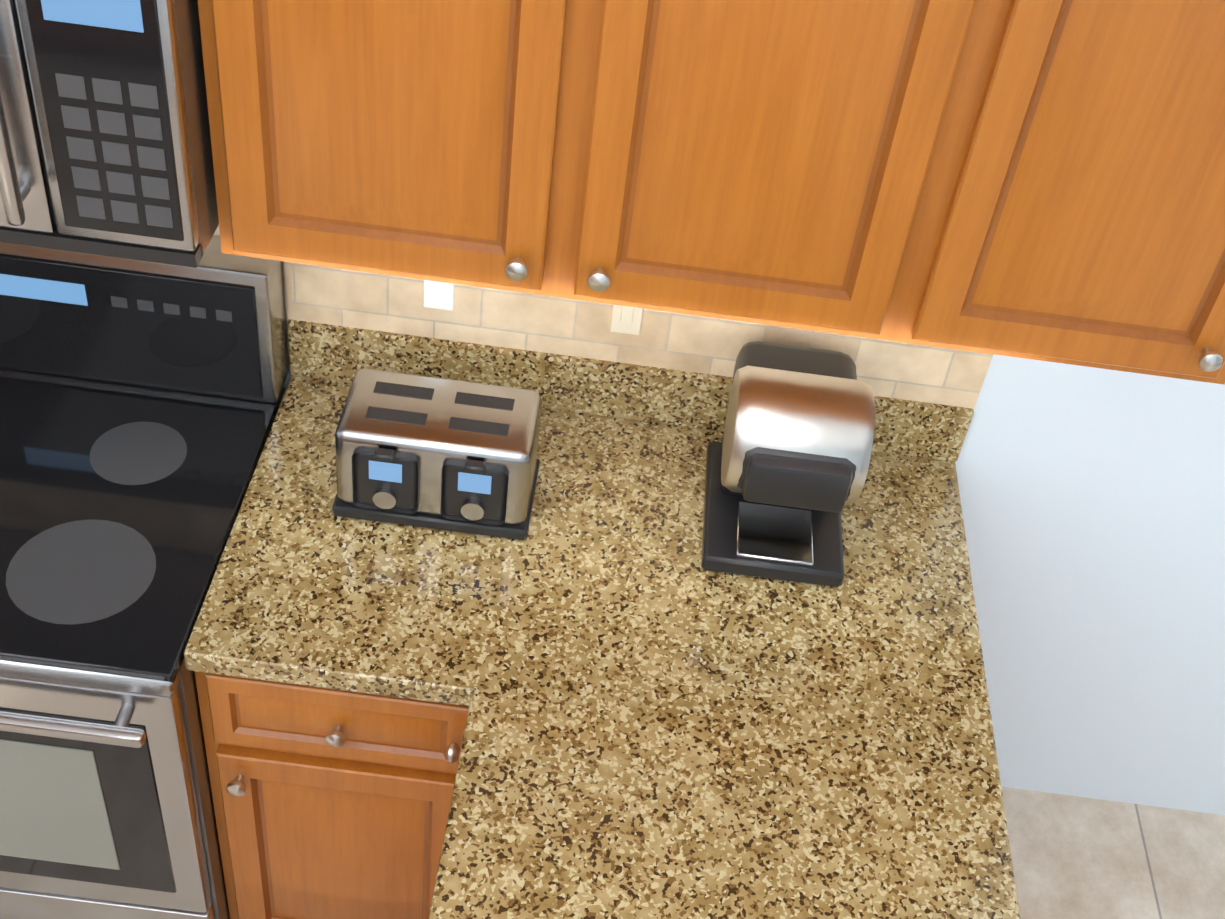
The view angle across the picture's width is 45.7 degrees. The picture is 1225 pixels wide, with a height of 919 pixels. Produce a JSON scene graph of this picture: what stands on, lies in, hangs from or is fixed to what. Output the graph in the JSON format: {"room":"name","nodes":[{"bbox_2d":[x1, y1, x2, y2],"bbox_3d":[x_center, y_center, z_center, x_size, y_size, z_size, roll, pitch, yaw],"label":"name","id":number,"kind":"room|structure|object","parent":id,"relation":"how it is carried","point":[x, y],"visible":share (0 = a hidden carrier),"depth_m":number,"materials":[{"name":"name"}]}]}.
{"room":"kitchen","nodes":[
{"label":"kitchen","id":0,"kind":"room"},
{"bbox_2d":[283,354,1224,814],"bbox_3d":[0.493,-0.465,2.229,6.630,2.890,0.150,7,42,-1],"label":"wall","id":1,"kind":"structure","parent":0,"point":[1093,506],"depth_m":2.70,"materials":[{"name":"white paint"}]},
{"bbox_2d":[214,225,992,461],"bbox_3d":[-0.554,-0.335,2.341,2.370,0.493,0.024,7,42,-1],"label":"backsplash","id":2,"kind":"structure","parent":1,"relation":"attached to","point":[606,360],"depth_m":2.42,"materials":[{"name":"tile"}]},
{"bbox_2d":[198,0,1224,384],"bbox_3d":[-0.374,-0.752,1.661,2.657,1.127,0.438,7,42,-1],"label":"upper cabinet","id":3,"kind":"object","parent":1,"relation":"attached to","point":[1042,180],"visible":1,"depth_m":1.78,"materials":[{"name":"brown wood"}]},
{"bbox_2d":[0,0,218,267],"bbox_3d":[-0.876,-0.572,1.865,0.754,0.425,0.453,7,42,-1],"label":"microwave","id":4,"kind":"object","parent":3,"relation":"attached to","point":[105,144],"visible":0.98,"depth_m":1.76,"materials":[{"name":"silver metal"}]},
{"bbox_2d":[1002,787,1224,918],"bbox_3d":[-0.192,1.937,1.700,7.620,0.060,4.250,7,42,-1],"label":"floor","id":5,"kind":"structure","parent":0,"point":[1075,857],"depth_m":3.04,"materials":[{"name":"beige tile"}]},
{"bbox_2d":[0,235,288,918],"bbox_3d":[-0.994,0.284,2.454,0.754,1.185,0.740,7,42,-1],"label":"range","id":6,"kind":"object","parent":5,"relation":"on","point":[140,401],"visible":0.85,"depth_m":2.28,"materials":[{"name":"silver metal"}]},
{"bbox_2d":[184,375,491,918],"bbox_3d":[-0.439,0.432,2.574,0.380,0.920,0.679,7,42,-1],"label":"base cabinet","id":7,"kind":"object","parent":5,"relation":"on","point":[320,648],"depth_m":2.20,"materials":[{"name":"beige stone"}]},
{"bbox_2d":[332,368,541,539],"bbox_3d":[-0.271,-0.007,2.261,0.305,0.176,0.195,7,42,-1],"label":"toaster","id":8,"kind":"object","parent":7,"relation":"on","point":[436,453],"visible":1,"depth_m":2.20,"materials":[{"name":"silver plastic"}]},
{"bbox_2d":[384,408,1019,918],"bbox_3d":[0.052,1.211,1.800,0.780,0.920,2.787,7,42,-1],"label":"countertop","id":9,"kind":"structure","parent":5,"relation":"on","point":[600,691],"depth_m":2.07,"materials":[{"name":"beige stone"}]},
{"bbox_2d":[701,341,874,586],"bbox_3d":[0.272,-0.012,2.249,0.220,0.311,0.300,7,42,-1],"label":"coffee maker","id":10,"kind":"object","parent":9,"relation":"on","point":[788,460],"visible":1,"depth_m":2.13,"materials":[{"name":"black plastic"}]}
]}

